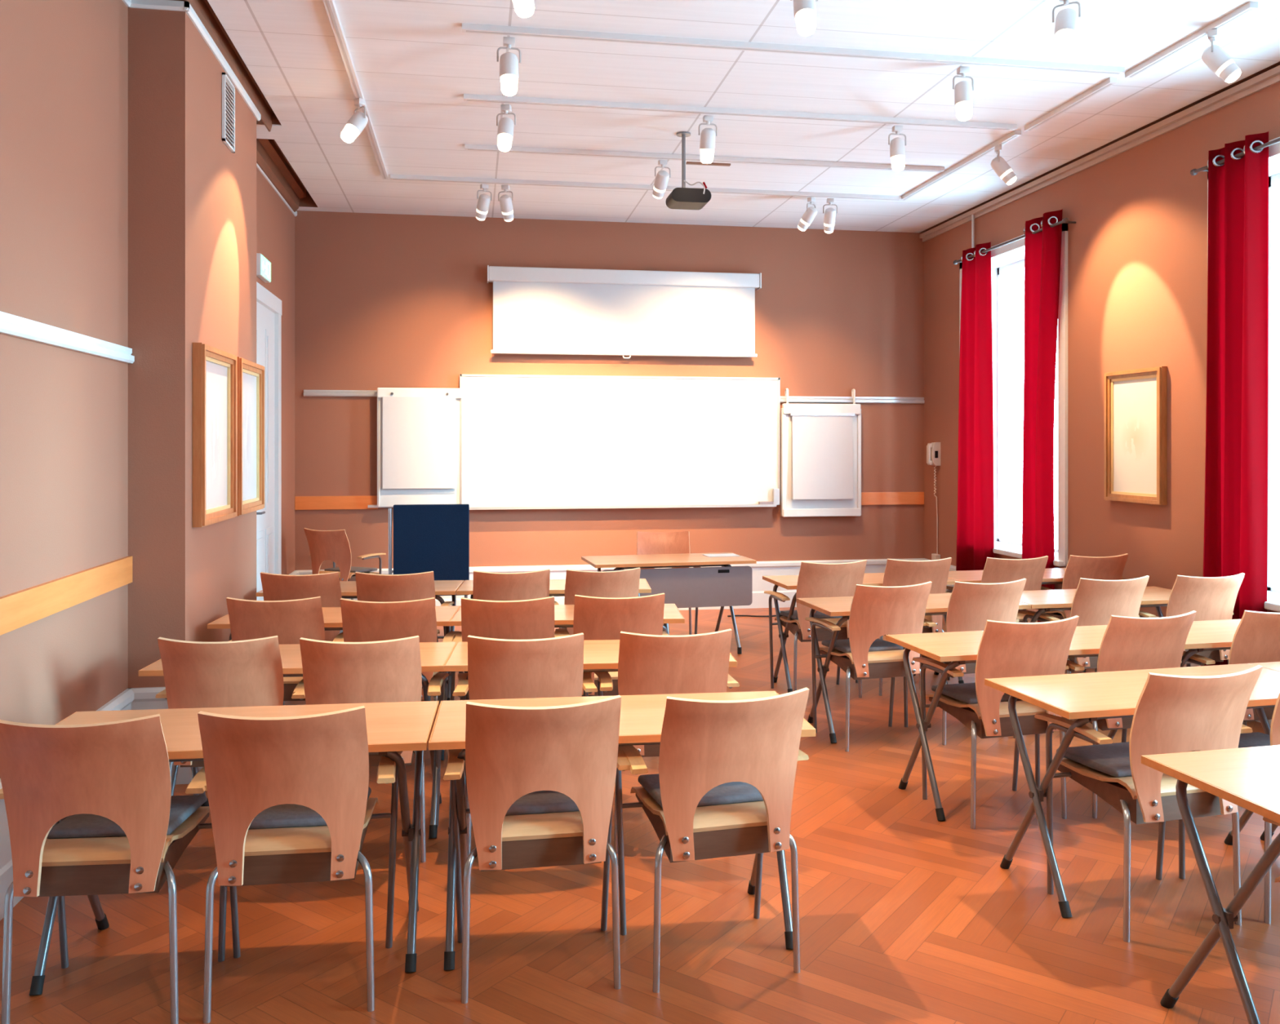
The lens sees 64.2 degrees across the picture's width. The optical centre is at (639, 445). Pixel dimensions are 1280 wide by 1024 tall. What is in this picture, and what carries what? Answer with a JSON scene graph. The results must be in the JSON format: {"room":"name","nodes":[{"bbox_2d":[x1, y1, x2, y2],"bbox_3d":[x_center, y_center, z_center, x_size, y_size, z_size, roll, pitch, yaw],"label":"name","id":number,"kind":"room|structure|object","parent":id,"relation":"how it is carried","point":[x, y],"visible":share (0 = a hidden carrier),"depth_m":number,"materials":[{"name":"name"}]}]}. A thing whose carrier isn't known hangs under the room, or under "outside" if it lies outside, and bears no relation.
{"room":"classroom","nodes":[
{"label":"classroom","id":0,"kind":"room"},
{"bbox_2d":[0,0,294,778],"bbox_3d":[-2.258,-0.425,2.942,0.300,4.050,13.540,0,0,-9],"label":"wall","id":1,"kind":"structure","parent":0,"point":[64,64],"depth_m":4.11,"materials":[{"name":"paint"}]},
{"bbox_2d":[0,555,132,635],"bbox_3d":[-1.725,0.584,0.697,0.022,0.123,8.336,0,0,-9],"label":"trim","id":2,"kind":"structure","parent":1,"relation":"attached to","point":[20,609],"depth_m":3.97,"materials":[{"name":"brown wood"}]},
{"bbox_2d":[0,688,133,920],"bbox_3d":[-1.716,1.373,0.701,0.040,0.455,8.340,0,0,-9],"label":"baseboard","id":3,"kind":"structure","parent":1,"relation":"attached to","point":[123,701],"depth_m":3.50,"materials":[{"name":"paint"}]},
{"bbox_2d":[0,311,134,364],"bbox_3d":[-1.721,-0.420,0.698,0.030,0.070,8.336,0,0,-9],"label":"trim","id":4,"kind":"structure","parent":1,"relation":"attached to","point":[11,325],"depth_m":3.97,"materials":[{"name":"white paint"}]},
{"bbox_2d":[128,0,261,120],"bbox_3d":[-2.411,-2.082,5.644,0.275,0.040,1.680,0,0,-9],"label":"trim","id":5,"kind":"structure","parent":1,"relation":"attached to","point":[165,5],"depth_m":5.08,"materials":[{"name":"white paint"}]},
{"bbox_2d":[256,281,281,600],"bbox_3d":[-2.872,0.205,7.858,0.084,2.790,1.120,0,0,-9],"label":"door","id":6,"kind":"structure","parent":1,"relation":"in","point":[268,307],"depth_m":8.08,"materials":[{"name":"white paint"}]},
{"bbox_2d":[256,138,317,212],"bbox_3d":[-2.831,-2.262,8.199,0.276,0.316,2.090,0,0,-9],"label":"trim","id":7,"kind":"structure","parent":1,"relation":"attached to","point":[270,158],"depth_m":8.28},
{"bbox_2d":[128,0,256,688],"bbox_3d":[-2.444,-0.415,5.633,0.305,4.030,1.630,0,0,-9],"label":"wall pier","id":8,"kind":"object","parent":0,"point":[192,199],"visible":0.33,"depth_m":4.85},
{"bbox_2d":[128,687,202,784],"bbox_3d":[-2.397,1.373,5.620,0.295,0.455,1.670,0,0,-9],"label":"baseboard","id":9,"kind":"object","parent":8,"relation":"attached to","point":[144,699],"visible":0.1,"depth_m":4.81,"materials":[{"name":"paint"}]},
{"bbox_2d":[192,342,236,527],"bbox_3d":[-2.210,-0.050,5.327,0.055,0.900,0.710,0,0,-9],"label":"framed picture","id":10,"kind":"object","parent":8,"relation":"attached to","point":[214,370],"visible":1,"depth_m":5.29,"materials":[{"name":"paper"}]},
{"bbox_2d":[205,360,226,510],"bbox_3d":[-2.227,-0.050,5.324,0.016,0.790,0.600,0,0,-9],"label":"print","id":11,"kind":"object","parent":10,"relation":"attached to","point":[215,371],"depth_m":5.35},
{"bbox_2d":[222,72,235,153],"bbox_3d":[-2.287,-1.845,5.679,0.016,0.370,0.240,0,0,-9],"label":"air vent","id":12,"kind":"object","parent":8,"relation":"attached to","point":[226,82],"visible":1,"depth_m":5.67,"materials":[{"name":"metal"}]},
{"bbox_2d":[183,0,280,132],"bbox_3d":[-2.018,-2.262,4.383,0.131,0.316,5.025,0,0,-9],"label":"trim","id":13,"kind":"structure","parent":8,"relation":"attached to","point":[202,8],"depth_m":5.75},
{"bbox_2d":[236,356,264,515],"bbox_3d":[-2.338,-0.050,6.106,0.055,0.900,0.670,0,0,-9],"label":"framed picture","id":14,"kind":"object","parent":8,"relation":"attached to","point":[250,375],"visible":0.84,"depth_m":6.14,"materials":[{"name":"paper"}]},
{"bbox_2d":[242,372,256,501],"bbox_3d":[-2.355,-0.050,6.104,0.016,0.790,0.560,0,0,-9],"label":"print","id":15,"kind":"object","parent":14,"relation":"attached to","point":[249,379],"depth_m":6.16},
{"bbox_2d":[294,210,924,570],"bbox_3d":[-0.116,-0.425,10.004,6.820,4.050,0.300,0,0,-9],"label":"wall","id":16,"kind":"structure","parent":0,"point":[382,300],"depth_m":9.79,"materials":[{"name":"paint"}]},
{"bbox_2d":[294,496,377,510],"bbox_3d":[-2.791,0.529,9.401,0.736,0.122,0.022,0,0,-9],"label":"trim","id":17,"kind":"structure","parent":16,"relation":"attached to","point":[301,503],"depth_m":9.39,"materials":[{"name":"brown wood"}]},
{"bbox_2d":[297,558,923,610],"bbox_3d":[-0.137,1.373,9.828,6.120,0.455,0.040,0,0,-9],"label":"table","id":18,"kind":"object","parent":16,"relation":"attached to","point":[760,599],"depth_m":10.03,"materials":[{"name":"paint"}]},
{"bbox_2d":[459,374,780,510],"bbox_3d":[-0.151,-0.032,9.795,3.108,1.267,0.100,0,0,-9],"label":"whiteboard","id":19,"kind":"object","parent":16,"relation":"attached to","point":[529,442],"visible":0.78,"depth_m":9.80,"materials":[{"name":"plastic"}]},
{"bbox_2d":[368,387,462,507],"bbox_3d":[-2.080,0.022,9.457,0.855,1.105,0.082,0,0,-9],"label":"flip chart","id":20,"kind":"object","parent":19,"relation":"attached to","point":[420,430],"visible":0.97,"depth_m":9.43,"materials":[{"name":"paper"}]},
{"bbox_2d":[469,504,776,510],"bbox_3d":[-0.149,0.590,9.775,3.000,0.024,0.060,0,0,-9],"label":"tray","id":21,"kind":"object","parent":19,"relation":"on","point":[472,507],"depth_m":9.72,"materials":[{"name":"metal"}]},
{"bbox_2d":[487,265,761,359],"bbox_3d":[-0.130,-1.252,9.782,2.636,0.846,0.137,0,0,-9],"label":"projection screen","id":22,"kind":"object","parent":16,"relation":"attached to","point":[551,311],"visible":1,"depth_m":9.75,"materials":[{"name":"fabric"}]},
{"bbox_2d":[780,388,861,517],"bbox_3d":[1.793,0.071,10.104,0.816,1.267,0.127,0,0,-9],"label":"flip chart","id":23,"kind":"object","parent":16,"relation":"hanging from","point":[820,444],"visible":1,"depth_m":10.06,"materials":[{"name":"paper"}]},
{"bbox_2d":[780,395,924,404],"bbox_3d":[2.126,-0.453,10.206,1.510,0.065,0.030,0,0,-9],"label":"trim","id":24,"kind":"structure","parent":16,"relation":"attached to","point":[880,400],"depth_m":10.20,"materials":[{"name":"metal"}]},
{"bbox_2d":[0,607,1279,1023],"bbox_3d":[1.008,1.660,3.480,6.920,0.120,13.540,0,0,-9],"label":"floor","id":25,"kind":"structure","parent":0,"point":[908,916],"depth_m":3.40,"materials":[{"name":"brown wood"}]},
{"bbox_2d":[0,714,226,1023],"bbox_3d":[-1.513,1.158,2.936,0.568,0.886,0.581,0,0,-5],"label":"armchair","id":26,"kind":"object","parent":25,"relation":"on","point":[124,831],"visible":0.94,"depth_m":2.76,"materials":[{"name":"brown wood"}]},
{"bbox_2d":[46,795,205,839],"bbox_3d":[-1.523,1.107,3.050,0.344,0.038,0.315,0,0,-5],"label":"cushion","id":27,"kind":"object","parent":26,"relation":"on","point":[186,812],"depth_m":2.96,"materials":[{"name":"grey fabric"}]},
{"bbox_2d":[155,635,303,830],"bbox_3d":[-1.594,1.158,4.058,0.568,0.886,0.581,0,0,-4],"label":"armchair","id":28,"kind":"object","parent":25,"relation":"on","point":[246,673],"visible":0.35,"depth_m":3.84,"materials":[{"name":"brown wood"}]},
{"bbox_2d":[29,701,439,995],"bbox_3d":[-1.249,1.244,3.208,1.180,0.728,0.516,0,0,-7],"label":"folding table","id":29,"kind":"object","parent":25,"relation":"on","point":[392,728],"visible":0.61,"depth_m":3.24,"materials":[{"name":"brown wood"}]},
{"bbox_2d":[226,596,343,701],"bbox_3d":[-1.741,1.158,5.057,0.568,0.886,0.581,0,0,-3],"label":"armchair","id":30,"kind":"object","parent":25,"relation":"on","point":[291,620],"visible":0.23,"depth_m":4.83,"materials":[{"name":"brown wood"}]},
{"bbox_2d":[138,642,457,838],"bbox_3d":[-1.390,1.244,4.290,1.180,0.728,0.516,0,0,-4],"label":"folding table","id":31,"kind":"object","parent":25,"relation":"on","point":[433,655],"visible":0.23,"depth_m":4.21,"materials":[{"name":"brown wood"}]},
{"bbox_2d":[197,706,403,1023],"bbox_3d":[-1.002,1.158,3.011,0.568,0.886,0.581,0,0,-8],"label":"armchair","id":32,"kind":"object","parent":25,"relation":"on","point":[289,800],"visible":0.97,"depth_m":2.83,"materials":[{"name":"brown wood"}]},
{"bbox_2d":[248,786,371,829],"bbox_3d":[-1.017,1.107,3.124,0.344,0.038,0.315,0,0,-8],"label":"cushion","id":33,"kind":"object","parent":32,"relation":"on","point":[283,816],"depth_m":2.99,"materials":[{"name":"grey fabric"}]},
{"bbox_2d":[260,572,342,705],"bbox_3d":[-1.931,1.158,6.008,0.568,0.886,0.581,0,0,-2],"label":"armchair","id":34,"kind":"object","parent":25,"relation":"on","point":[275,587],"visible":0.15,"depth_m":5.77,"materials":[{"name":"brown wood"}]},
{"bbox_2d":[207,605,460,760],"bbox_3d":[-1.557,1.244,5.318,1.180,0.728,0.516,0,0,-4],"label":"folding table","id":35,"kind":"object","parent":25,"relation":"on","point":[332,617],"visible":0.23,"depth_m":5.20,"materials":[{"name":"brown wood"}]},
{"bbox_2d":[303,528,386,599],"bbox_3d":[-2.614,1.158,8.982,0.568,0.886,0.581,0,0,23],"label":"armchair","id":36,"kind":"object","parent":25,"relation":"on","point":[334,546],"visible":0.71,"depth_m":8.78,"materials":[{"name":"brown wood"}]},
{"bbox_2d":[255,580,464,701],"bbox_3d":[-1.719,1.244,6.385,1.180,0.728,0.516,0,0,-4],"label":"folding table","id":37,"kind":"object","parent":25,"relation":"on","point":[348,588],"visible":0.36,"depth_m":6.30,"materials":[{"name":"brown wood"}]},
{"bbox_2d":[291,635,448,862],"bbox_3d":[-1.068,1.158,4.053,0.568,0.886,0.581,0,0,-5],"label":"armchair","id":38,"kind":"object","parent":25,"relation":"on","point":[389,671],"visible":0.41,"depth_m":3.84,"materials":[{"name":"brown wood"}]},
{"bbox_2d":[338,597,459,779],"bbox_3d":[-1.196,1.158,5.025,0.568,0.886,0.581,0,0,-3],"label":"armchair","id":39,"kind":"object","parent":25,"relation":"on","point":[362,621],"visible":0.31,"depth_m":4.80,"materials":[{"name":"brown wood"}]},
{"bbox_2d":[355,571,453,700],"bbox_3d":[-1.407,1.158,6.024,0.568,0.886,0.581,0,0,-4],"label":"armchair","id":40,"kind":"object","parent":25,"relation":"on","point":[370,587],"visible":0.23,"depth_m":5.79,"materials":[{"name":"brown wood"}]},
{"bbox_2d":[388,504,469,598],"bbox_3d":[-1.682,1.035,8.135,0.634,1.125,0.480,0,0,-9],"label":"lectern","id":41,"kind":"object","parent":25,"relation":"on","point":[435,538],"visible":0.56,"depth_m":8.12,"materials":[{"name":"blue fabric"}]},
{"bbox_2d":[452,596,563,700],"bbox_3d":[-0.647,1.158,5.055,0.568,0.886,0.581,0,0,-6],"label":"armchair","id":42,"kind":"object","parent":25,"relation":"on","point":[533,619],"visible":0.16,"depth_m":4.83,"materials":[{"name":"brown wood"}]},
{"bbox_2d":[472,568,550,600],"bbox_3d":[-0.779,1.158,6.098,0.568,0.886,0.581,0,0,-10],"label":"chair","id":43,"kind":"object","parent":25,"relation":"on","point":[487,586],"visible":0.16,"depth_m":5.86,"materials":[{"name":"brown wood"}]},
{"bbox_2d":[452,632,598,856],"bbox_3d":[-0.460,1.158,4.103,0.568,0.886,0.581,0,0,-7],"label":"armchair","id":44,"kind":"object","parent":25,"relation":"on","point":[546,668],"visible":0.38,"depth_m":3.89,"materials":[{"name":"brown wood"}]},
{"bbox_2d":[443,695,630,1004],"bbox_3d":[-0.311,1.158,3.120,0.568,0.886,0.581,0,0,-10],"label":"armchair","id":45,"kind":"object","parent":25,"relation":"on","point":[540,781],"visible":0.98,"depth_m":2.93,"materials":[{"name":"brown wood"}]},
{"bbox_2d":[505,791,579,816],"bbox_3d":[-0.331,1.107,3.232,0.344,0.038,0.315,0,0,-10],"label":"cushion","id":46,"kind":"object","parent":45,"relation":"on","point":[539,802],"depth_m":3.10,"materials":[{"name":"grey fabric"}]},
{"bbox_2d":[449,604,684,635],"bbox_3d":[-0.379,1.244,5.398,1.180,0.728,0.516,0,0,-4],"label":"folding table","id":47,"kind":"object","parent":25,"relation":"on","point":[563,614],"visible":0.21,"depth_m":5.25,"materials":[{"name":"brown wood"}]},
{"bbox_2d":[444,640,737,785],"bbox_3d":[-0.212,1.244,4.374,1.180,0.728,0.516,0,0,-4],"label":"folding table","id":48,"kind":"object","parent":25,"relation":"on","point":[599,655],"visible":0.13,"depth_m":4.24,"materials":[{"name":"brown wood"}]},
{"bbox_2d":[554,567,640,635],"bbox_3d":[-0.263,1.158,6.162,0.568,0.886,0.581,0,0,-12],"label":"chair","id":49,"kind":"object","parent":25,"relation":"on","point":[618,584],"visible":0.2,"depth_m":5.92,"materials":[{"name":"brown wood"}]},
{"bbox_2d":[555,593,669,697],"bbox_3d":[-0.130,1.158,5.151,0.568,0.886,0.581,0,0,-8],"label":"armchair","id":50,"kind":"object","parent":25,"relation":"on","point":[597,618],"visible":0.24,"depth_m":4.93,"materials":[{"name":"brown wood"}]},
{"bbox_2d":[428,691,815,970],"bbox_3d":[-0.072,1.244,3.351,1.180,0.728,0.516,0,0,-7],"label":"folding table","id":51,"kind":"object","parent":25,"relation":"on","point":[642,717],"visible":0.44,"depth_m":3.29,"materials":[{"name":"brown wood"}]},
{"bbox_2d":[629,531,697,635],"bbox_3d":[0.197,1.158,8.239,0.568,0.886,0.581,0,0,-1],"label":"armchair","id":52,"kind":"object","parent":25,"relation":"on","point":[647,543],"visible":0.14,"depth_m":8.46,"materials":[{"name":"brown wood"}]},
{"bbox_2d":[594,628,739,853],"bbox_3d":[0.109,1.158,4.187,0.568,0.886,0.581,0,0,-7],"label":"armchair","id":53,"kind":"object","parent":25,"relation":"on","point":[648,664],"visible":0.38,"depth_m":3.97,"materials":[{"name":"brown wood"}]},
{"bbox_2d":[581,552,756,654],"bbox_3d":[0.212,1.240,7.950,1.252,0.720,0.604,0,0,-13],"label":"desk","id":54,"kind":"object","parent":25,"relation":"on","point":[726,585],"visible":0.7,"depth_m":7.76,"materials":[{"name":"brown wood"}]},
{"bbox_2d":[615,687,808,993],"bbox_3d":[0.225,1.158,3.192,0.568,0.886,0.581,0,0,-15],"label":"armchair","id":55,"kind":"object","parent":25,"relation":"on","point":[723,786],"visible":0.98,"depth_m":3.02,"materials":[{"name":"brown wood"}]},
{"bbox_2d":[637,773,763,808],"bbox_3d":[0.196,1.107,3.302,0.344,0.038,0.315,0,0,-15],"label":"cushion","id":56,"kind":"object","parent":55,"relation":"on","point":[732,793],"depth_m":3.21,"materials":[{"name":"grey fabric"}]},
{"bbox_2d":[764,560,866,697],"bbox_3d":[1.147,1.158,6.566,0.568,0.886,0.581,0,0,-13],"label":"armchair","id":57,"kind":"object","parent":25,"relation":"on","point":[815,580],"visible":0.64,"depth_m":6.37,"materials":[{"name":"brown wood"}]},
{"bbox_2d":[762,573,960,693],"bbox_3d":[1.450,1.244,6.759,1.180,0.728,0.516,0,0,-11],"label":"folding table","id":58,"kind":"object","parent":25,"relation":"on","point":[787,582],"visible":0.36,"depth_m":6.65,"materials":[{"name":"brown wood"}]},
{"bbox_2d":[804,581,932,751],"bbox_3d":[1.257,1.158,5.540,0.568,0.886,0.581,0,0,-15],"label":"armchair","id":59,"kind":"object","parent":25,"relation":"on","point":[876,611],"visible":0.87,"depth_m":5.35,"materials":[{"name":"brown wood"}]},
{"bbox_2d":[821,639,903,653],"bbox_3d":[1.227,1.107,5.650,0.344,0.038,0.315,0,0,-15],"label":"cushion","id":60,"kind":"object","parent":59,"relation":"on","point":[878,645],"depth_m":5.57,"materials":[{"name":"grey fabric"}]},
{"bbox_2d":[855,557,951,696],"bbox_3d":[1.729,1.158,6.713,0.568,0.886,0.581,0,0,-10],"label":"armchair","id":61,"kind":"object","parent":25,"relation":"on","point":[897,572],"visible":0.26,"depth_m":6.49,"materials":[{"name":"brown wood"}]},
{"bbox_2d":[796,593,1031,743],"bbox_3d":[1.528,1.244,5.764,1.180,0.728,0.516,0,0,-12],"label":"folding table","id":62,"kind":"object","parent":25,"relation":"on","point":[937,604],"visible":0.44,"depth_m":5.63,"materials":[{"name":"brown wood"}]},
{"bbox_2d":[902,578,1026,745],"bbox_3d":[1.796,1.158,5.658,0.568,0.886,0.581,0,0,-16],"label":"armchair","id":63,"kind":"object","parent":25,"relation":"on","point":[971,605],"visible":0.38,"depth_m":5.44,"materials":[{"name":"brown wood"}]},
{"bbox_2d":[912,615,1079,829],"bbox_3d":[1.567,1.158,4.466,0.568,0.886,0.581,0,0,-15],"label":"armchair","id":64,"kind":"object","parent":25,"relation":"on","point":[1006,649],"visible":0.66,"depth_m":4.27,"materials":[{"name":"brown wood"}]},
{"bbox_2d":[931,682,1021,704],"bbox_3d":[1.538,1.107,4.576,0.344,0.038,0.315,0,0,-15],"label":"cushion","id":65,"kind":"object","parent":64,"relation":"on","point":[963,693],"depth_m":4.53,"materials":[{"name":"grey fabric"}]},
{"bbox_2d":[946,555,1048,680],"bbox_3d":[2.375,1.158,6.799,0.568,0.886,0.581,0,0,-12],"label":"armchair","id":66,"kind":"object","parent":25,"relation":"on","point":[996,571],"visible":0.23,"depth_m":6.56,"materials":[{"name":"brown wood"}]},
{"bbox_2d":[885,625,1117,821],"bbox_3d":[1.769,1.244,4.638,1.180,0.728,0.516,0,0,-13],"label":"folding table","id":67,"kind":"object","parent":25,"relation":"on","point":[960,648],"visible":0.56,"depth_m":4.53,"materials":[{"name":"brown wood"}]},
{"bbox_2d":[1023,553,1128,672],"bbox_3d":[2.956,1.158,6.935,0.568,0.886,0.581,0,0,-13],"label":"armchair","id":68,"kind":"object","parent":25,"relation":"on","point":[1104,568],"visible":0.23,"depth_m":6.70,"materials":[{"name":"brown wood"}]},
{"bbox_2d":[1017,575,1149,719],"bbox_3d":[2.522,1.158,5.789,0.568,0.886,0.581,0,0,-14],"label":"armchair","id":69,"kind":"object","parent":25,"relation":"on","point":[1095,602],"visible":0.41,"depth_m":5.57,"materials":[{"name":"brown wood"}]},
{"bbox_2d":[1019,586,1171,622],"bbox_3d":[2.685,1.244,6.014,1.180,0.728,0.516,0,0,-12],"label":"folding table","id":70,"kind":"object","parent":25,"relation":"on","point":[1044,601],"visible":0.41,"depth_m":5.86,"materials":[{"name":"brown wood"}]},
{"bbox_2d":[1035,610,1196,818],"bbox_3d":[2.126,1.158,4.588,0.568,0.886,0.581,0,0,-16],"label":"armchair","id":71,"kind":"object","parent":25,"relation":"on","point":[1127,643],"visible":0.42,"depth_m":4.37,"materials":[{"name":"brown wood"}]},
{"bbox_2d":[984,663,1279,918],"bbox_3d":[1.929,1.244,3.751,1.180,0.728,0.516,0,0,-13],"label":"folding table","id":72,"kind":"object","parent":25,"relation":"on","point":[1088,697],"visible":0.79,"depth_m":3.66,"materials":[{"name":"brown wood"}]},
{"bbox_2d":[1034,665,1262,942],"bbox_3d":[1.746,1.158,3.497,0.568,0.886,0.581,0,0,-15],"label":"armchair","id":73,"kind":"object","parent":25,"relation":"on","point":[1173,713],"visible":0.76,"depth_m":3.31,"materials":[{"name":"brown wood"}]},
{"bbox_2d":[1056,742,1132,777],"bbox_3d":[1.716,1.107,3.607,0.344,0.038,0.315,0,0,-15],"label":"cushion","id":74,"kind":"object","parent":73,"relation":"on","point":[1111,760],"depth_m":3.58,"materials":[{"name":"grey fabric"}]},
{"bbox_2d":[1138,573,1244,666],"bbox_3d":[3.117,1.158,5.908,0.568,0.886,0.581,0,0,-13],"label":"armchair","id":75,"kind":"object","parent":25,"relation":"on","point":[1213,598],"visible":0.42,"depth_m":5.69,"materials":[{"name":"brown wood"}]},
{"bbox_2d":[1141,745,1279,1023],"bbox_3d":[2.051,1.244,2.793,1.180,0.728,0.516,0,0,-13],"label":"folding table","id":76,"kind":"object","parent":25,"relation":"on","point":[1248,779],"visible":1,"depth_m":2.73,"materials":[{"name":"brown wood"}]},
{"bbox_2d":[1180,619,1240,667],"bbox_3d":[2.925,1.244,4.901,1.180,0.728,0.516,0,0,-13],"label":"folding table","id":77,"kind":"object","parent":25,"relation":"on","point":[1207,635],"visible":0.27,"depth_m":4.70,"materials":[{"name":"brown wood"}]},
{"bbox_2d":[1178,693,1279,924],"bbox_3d":[2.281,1.158,3.621,0.568,0.886,0.581,0,0,-14],"label":"armchair","id":78,"kind":"object","parent":25,"relation":"on","point":[1247,739],"visible":0.2,"depth_m":3.43,"materials":[{"name":"brown wood"}]},
{"bbox_2d":[1182,610,1279,725],"bbox_3d":[2.766,1.158,4.714,0.568,0.886,0.581,0,0,-15],"label":"armchair","id":79,"kind":"object","parent":25,"relation":"on","point":[1256,638],"visible":0.4,"depth_m":4.48,"materials":[{"name":"brown wood"}]},
{"bbox_2d":[207,0,1279,232],"bbox_3d":[0.959,-2.330,3.472,6.820,0.360,13.340,0,0,-9],"label":"ceiling","id":80,"kind":"structure","parent":0,"point":[414,62],"depth_m":6.21,"materials":[{"name":"tile"}]},
{"bbox_2d":[322,0,388,179],"bbox_3d":[-1.447,-2.135,4.606,0.044,0.034,7.160,0,0,-9],"label":"track","id":81,"kind":"object","parent":80,"relation":"attached to","point":[330,6],"visible":1,"depth_m":5.79,"materials":[{"name":"white metal"}]},
{"bbox_2d":[390,174,902,200],"bbox_3d":[0.136,-2.135,8.475,4.300,0.034,0.044,0,0,-9],"label":"track","id":82,"kind":"object","parent":80,"relation":"attached to","point":[398,177],"visible":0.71,"depth_m":8.41,"materials":[{"name":"white metal"}]},
{"bbox_2d":[665,131,730,209],"bbox_3d":[0.410,-1.901,7.069,0.435,0.498,0.263,0,0,-9],"label":"ceiling projector","id":83,"kind":"object","parent":80,"relation":"hanging from","point":[683,197],"visible":0.99,"depth_m":6.99,"materials":[{"name":"plastic"}]},
{"bbox_2d":[464,144,944,172],"bbox_3d":[0.547,-2.135,7.610,3.650,0.034,0.044,0,0,-9],"label":"track","id":84,"kind":"object","parent":80,"relation":"attached to","point":[468,147],"visible":0.93,"depth_m":7.57,"materials":[{"name":"white metal"}]},
{"bbox_2d":[463,93,1017,130],"bbox_3d":[0.719,-2.135,6.564,3.650,0.034,0.044,0,0,-9],"label":"track","id":85,"kind":"object","parent":80,"relation":"attached to","point":[467,97],"visible":1,"depth_m":6.53,"materials":[{"name":"white metal"}]},
{"bbox_2d":[462,22,1124,75],"bbox_3d":[0.921,-2.135,5.523,3.710,0.034,0.044,0,0,-9],"label":"track","id":86,"kind":"object","parent":80,"relation":"attached to","point":[466,28],"visible":1,"depth_m":5.49,"materials":[{"name":"white metal"}]},
{"bbox_2d":[497,36,520,96],"bbox_3d":[-0.682,-1.971,5.315,0.103,0.298,0.103,0,0,33],"label":"track spotlight","id":87,"kind":"object","parent":86,"relation":"attached to","point":[508,62],"visible":1,"depth_m":5.28,"materials":[{"name":"white metal"}]},
{"bbox_2d":[1052,0,1080,54],"bbox_3d":[1.990,-1.972,4.774,0.123,0.296,0.121,0,0,-16],"label":"track spotlight","id":88,"kind":"object","parent":80,"relation":"attached to","point":[1066,20],"visible":1,"depth_m":4.74,"materials":[{"name":"white metal"}]},
{"bbox_2d":[1124,1,1257,78],"bbox_3d":[2.898,-2.135,5.423,0.044,0.034,0.960,0,0,-9],"label":"track","id":89,"kind":"object","parent":80,"relation":"attached to","point":[1250,6],"visible":1,"depth_m":5.36,"materials":[{"name":"white metal"}]},
{"bbox_2d":[1201,28,1241,83],"bbox_3d":[2.962,-1.981,5.205,0.178,0.278,0.126,0,0,32],"label":"track spotlight","id":90,"kind":"object","parent":89,"relation":"attached to","point":[1214,56],"visible":1,"depth_m":5.18,"materials":[{"name":"white metal"}]},
{"bbox_2d":[924,82,1279,617],"bbox_3d":[4.136,-0.425,3.994,0.420,4.050,13.540,0,0,-9],"label":"wall","id":91,"kind":"structure","parent":0,"point":[1137,242],"depth_m":7.16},
{"bbox_2d":[959,219,1067,566],"bbox_3d":[3.328,-0.403,8.726,0.480,2.675,1.720,0,0,-9],"label":"window","id":92,"kind":"structure","parent":91,"relation":"in","point":[1006,260],"depth_m":9.46,"materials":[{"name":"white paint"}]},
{"bbox_2d":[952,217,1075,264],"bbox_3d":[3.105,-1.690,8.568,0.130,0.040,1.820,0,0,-9],"label":"curtain rod","id":93,"kind":"object","parent":91,"relation":"attached to","point":[1066,220],"visible":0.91,"depth_m":8.37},
{"bbox_2d":[955,241,994,571],"bbox_3d":[2.964,-0.136,9.164,0.109,3.271,0.680,0,0,-9],"label":"curtain","id":94,"kind":"object","parent":93,"relation":"hanging from","point":[975,508],"visible":0.91,"depth_m":8.98,"materials":[{"name":"red fabric"}]},
{"bbox_2d":[1022,208,1062,622],"bbox_3d":[3.146,-0.153,8.055,0.114,3.306,0.535,0,0,-9],"label":"curtain","id":95,"kind":"object","parent":93,"relation":"hanging from","point":[1042,250],"visible":0.89,"depth_m":7.98,"materials":[{"name":"red fabric"}]},
{"bbox_2d":[919,65,1279,242],"bbox_3d":[3.905,-2.096,3.956,0.050,0.072,12.940,0,0,-9],"label":"trim","id":96,"kind":"structure","parent":91,"relation":"attached to","point":[1270,77],"depth_m":7.10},
{"bbox_2d":[920,62,1279,232],"bbox_3d":[3.901,-2.167,3.956,0.064,0.026,12.940,0,0,-9],"label":"trim","id":97,"kind":"structure","parent":91,"relation":"attached to","point":[1274,65],"depth_m":7.12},
{"bbox_2d":[1104,366,1167,505],"bbox_3d":[3.398,-0.062,7.024,0.050,0.915,0.609,0,0,-9],"label":"framed picture","id":98,"kind":"object","parent":91,"relation":"attached to","point":[1135,401],"visible":1,"depth_m":7.00,"materials":[{"name":"paper"}]},
{"bbox_2d":[1113,377,1156,494],"bbox_3d":[3.413,-0.062,7.027,0.016,0.815,0.509,0,0,-9],"label":"print","id":99,"kind":"object","parent":98,"relation":"attached to","point":[1135,399],"depth_m":7.02},
{"bbox_2d":[1190,137,1279,176],"bbox_3d":[3.620,-1.690,5.440,0.130,0.040,1.840,0,0,-9],"label":"curtain rod","id":100,"kind":"object","parent":91,"relation":"attached to","point":[1194,171],"visible":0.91,"depth_m":5.95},
{"bbox_2d":[1200,131,1268,666],"bbox_3d":[3.483,-0.141,6.031,0.120,3.281,0.512,0,0,-9],"label":"curtain","id":101,"kind":"object","parent":100,"relation":"hanging from","point":[1235,543],"visible":0.86,"depth_m":5.98,"materials":[{"name":"red fabric"}]},
{"bbox_2d":[1207,137,1279,612],"bbox_3d":[3.857,-0.403,5.509,0.480,2.675,1.720,0,0,-9],"label":"window","id":102,"kind":"structure","parent":91,"relation":"in","point":[1273,603],"depth_m":6.25,"materials":[{"name":"white paint"}]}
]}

